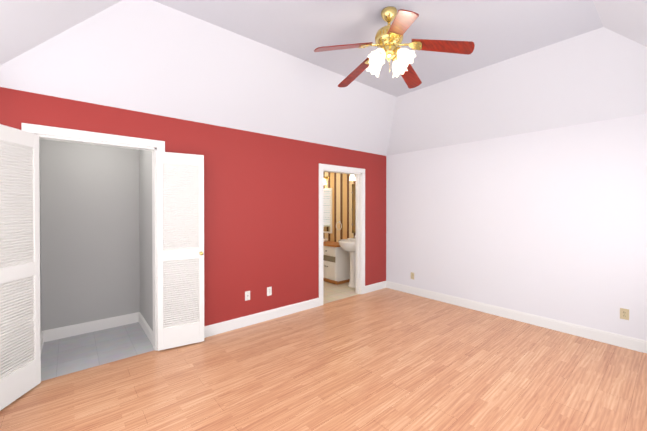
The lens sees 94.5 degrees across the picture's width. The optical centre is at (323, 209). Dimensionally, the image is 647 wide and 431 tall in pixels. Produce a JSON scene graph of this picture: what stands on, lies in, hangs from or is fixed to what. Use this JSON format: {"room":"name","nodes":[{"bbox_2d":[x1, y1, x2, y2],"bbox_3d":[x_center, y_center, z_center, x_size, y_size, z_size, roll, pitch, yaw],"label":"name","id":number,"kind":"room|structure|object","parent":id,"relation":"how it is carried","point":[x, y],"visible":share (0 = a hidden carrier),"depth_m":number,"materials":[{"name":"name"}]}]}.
{"room":"empty bedroom","nodes":[
{"label":"empty bedroom","id":0,"kind":"room"},
{"bbox_2d":[39,139,42,335],"bbox_3d":[-2.841,0.210,2.897,0.100,2.500,0.900,0,1,-40],"label":"wall","id":1,"kind":"structure","parent":0,"point":[40,140],"depth_m":3.28,"materials":[{"name":"grey paint"}]},
{"bbox_2d":[40,331,43,352],"bbox_3d":[-2.787,1.397,2.931,0.016,0.125,0.870,0,1,-40],"label":"baseboard","id":2,"kind":"structure","parent":1,"relation":"attached to","point":[42,333],"depth_m":3.16,"materials":[{"name":"white"}]},
{"bbox_2d":[43,139,138,330],"bbox_3d":[-2.777,0.205,3.633,1.150,2.500,0.120,0,1,-40],"label":"wall","id":3,"kind":"structure","parent":0,"point":[95,232],"depth_m":3.55,"materials":[{"name":"grey paint"}]},
{"bbox_2d":[44,312,139,341],"bbox_3d":[-2.741,1.393,3.583,0.930,0.125,0.016,0,1,-40],"label":"baseboard","id":4,"kind":"structure","parent":3,"relation":"attached to","point":[87,327],"depth_m":3.54,"materials":[{"name":"white wood"}]},
{"bbox_2d":[139,150,152,330],"bbox_3d":[-2.048,0.205,3.569,0.120,2.500,0.900,0,1,-40],"label":"wall","id":5,"kind":"structure","parent":0,"point":[145,157],"depth_m":3.55,"materials":[{"name":"grey paint"}]},
{"bbox_2d":[136,313,152,344],"bbox_3d":[-2.090,1.393,3.523,0.016,0.125,0.870,0,1,-40],"label":"baseboard","id":6,"kind":"structure","parent":5,"relation":"attached to","point":[148,331],"depth_m":3.53,"materials":[{"name":"white"}]},
{"bbox_2d":[0,87,385,349],"bbox_3d":[-0.799,0.202,3.960,5.290,2.500,0.120,0,1,-40],"label":"wall","id":7,"kind":"structure","parent":0,"point":[261,213],"depth_m":3.77,"materials":[{"name":"paint"}]},
{"bbox_2d":[0,124,40,410],"bbox_3d":[-2.339,0.415,2.276,0.089,2.070,0.455,0,0,-6],"label":"closet door","id":8,"kind":"structure","parent":7,"relation":"in","point":[20,356],"depth_m":2.31,"materials":[{"name":"white wood"}]},
{"bbox_2d":[21,123,164,350],"bbox_3d":[-2.106,0.373,2.842,1.060,2.175,0.140,0,1,-40],"label":"door frame","id":9,"kind":"structure","parent":7,"relation":"attached to","point":[72,135],"depth_m":2.93,"materials":[{"name":"white wood"}]},
{"bbox_2d":[156,151,203,350],"bbox_3d":[-1.501,0.423,3.155,0.455,2.040,0.089,0,0,-30],"label":"closet door","id":10,"kind":"structure","parent":7,"relation":"in","point":[180,249],"depth_m":3.16,"materials":[{"name":"white wood"}]},
{"bbox_2d":[245,291,249,300],"bbox_3d":[-0.952,1.079,3.752,0.070,0.114,0.010,0,1,-40],"label":"outlet","id":11,"kind":"object","parent":7,"relation":"attached to","point":[247,295],"visible":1,"depth_m":3.75,"materials":[{"name":"white plastic"}]},
{"bbox_2d":[204,298,318,337],"bbox_3d":[-0.866,1.391,3.823,2.090,0.125,0.016,0,1,-40],"label":"baseboard","id":12,"kind":"structure","parent":7,"relation":"attached to","point":[214,329],"depth_m":3.83,"materials":[{"name":"white wood"}]},
{"bbox_2d":[267,287,271,295],"bbox_3d":[-0.716,1.077,3.953,0.070,0.114,0.010,0,1,-40],"label":"outlet","id":13,"kind":"object","parent":7,"relation":"attached to","point":[269,291],"visible":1,"depth_m":3.95,"materials":[{"name":"white plastic"}]},
{"bbox_2d":[319,163,364,305],"bbox_3d":[0.278,0.373,4.875,1.025,2.145,0.156,0,1,-40],"label":"door frame","id":14,"kind":"structure","parent":7,"relation":"attached to","point":[359,173],"depth_m":5.10,"materials":[{"name":"white wood"}]},
{"bbox_2d":[365,281,387,292],"bbox_3d":[0.926,1.380,5.343,0.560,0.125,0.016,0,1,-40],"label":"baseboard","id":15,"kind":"structure","parent":7,"relation":"attached to","point":[377,286],"depth_m":5.35,"materials":[{"name":"white wood"}]},
{"bbox_2d":[0,281,646,430],"bbox_3d":[-0.469,1.505,3.580,5.290,0.100,7.140,0,1,-40],"label":"floor","id":16,"kind":"structure","parent":0,"point":[386,359],"depth_m":2.61,"materials":[{"name":"laminate"}]},
{"bbox_2d":[323,241,349,284],"bbox_3d":[0.036,1.056,6.232,0.439,0.760,1.105,0,1,-40],"label":"bathroom vanity","id":17,"kind":"object","parent":16,"relation":"on","point":[336,263],"visible":0.42,"depth_m":5.83,"materials":[{"name":"white wood"}]},
{"bbox_2d":[338,235,355,287],"bbox_3d":[0.539,0.954,5.580,0.514,0.974,0.536,0,1,-40],"label":"pedestal sink","id":18,"kind":"object","parent":16,"relation":"on","point":[347,244],"visible":0.56,"depth_m":5.53,"materials":[{"name":"white ceramic"}]},
{"bbox_2d":[0,0,646,155],"bbox_3d":[0.501,-1.380,2.417,5.093,0.806,3.945,0,1,-40],"label":"ceiling","id":19,"kind":"structure","parent":0,"point":[263,67],"depth_m":3.02,"materials":[{"name":"white paint"}]},
{"bbox_2d":[314,6,474,88],"bbox_3d":[0.565,-1.470,2.661,1.294,0.536,1.274,0,1,-40],"label":"ceiling fan","id":20,"kind":"object","parent":19,"relation":"hanging from","point":[388,39],"visible":1,"depth_m":2.54,"materials":[{"name":"red wood"}]},
{"bbox_2d":[323,172,355,241],"bbox_3d":[0.087,0.182,6.757,0.320,2.500,3.000,0,1,-40],"label":"wall","id":21,"kind":"structure","parent":0,"point":[340,184],"depth_m":6.18,"materials":[{"name":"paper"}]},
{"bbox_2d":[323,176,328,184],"bbox_3d":[-0.107,-0.634,6.587,0.184,0.185,0.532,0,1,-40],"label":"sconce","id":22,"kind":"object","parent":21,"relation":"attached to","point":[324,180],"visible":0.29,"depth_m":6.40,"materials":[{"name":"white glass"}]},
{"bbox_2d":[323,188,331,232],"bbox_3d":[-0.042,0.018,6.634,0.030,0.970,0.680,0,1,-40],"label":"vanity mirror","id":23,"kind":"object","parent":21,"relation":"attached to","point":[327,210],"visible":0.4,"depth_m":6.46,"materials":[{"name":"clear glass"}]},
{"bbox_2d":[349,174,355,180],"bbox_3d":[0.669,-0.657,5.671,0.184,0.185,0.412,0,1,-40],"label":"sconce","id":24,"kind":"object","parent":21,"relation":"attached to","point":[352,177],"visible":0.23,"depth_m":5.72,"materials":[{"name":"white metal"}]},
{"bbox_2d":[351,184,355,232],"bbox_3d":[0.729,-0.025,5.734,0.018,0.970,0.524,0,1,-40],"label":"mirror","id":25,"kind":"object","parent":21,"relation":"attached to","point":[353,209],"visible":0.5,"depth_m":5.89,"materials":[{"name":"clear glass"}]},
{"bbox_2d":[386,113,646,340],"bbox_3d":[2.511,0.202,4.054,0.120,2.500,4.020,0,1,-40],"label":"wall","id":26,"kind":"structure","parent":0,"point":[550,223],"depth_m":3.77,"materials":[{"name":"white paint"}]},
{"bbox_2d":[388,281,646,352],"bbox_3d":[2.411,1.389,4.075,0.016,0.125,3.870,0,1,-40],"label":"baseboard","id":27,"kind":"structure","parent":26,"relation":"attached to","point":[631,343],"depth_m":3.76,"materials":[{"name":"white wood"}]},
{"bbox_2d":[620,308,628,319],"bbox_3d":[3.186,1.103,3.164,0.010,0.114,0.070,0,1,-40],"label":"electrical outlet","id":28,"kind":"object","parent":26,"relation":"attached to","point":[624,313],"visible":1,"depth_m":3.16,"materials":[{"name":"beige plastic"}]}
]}

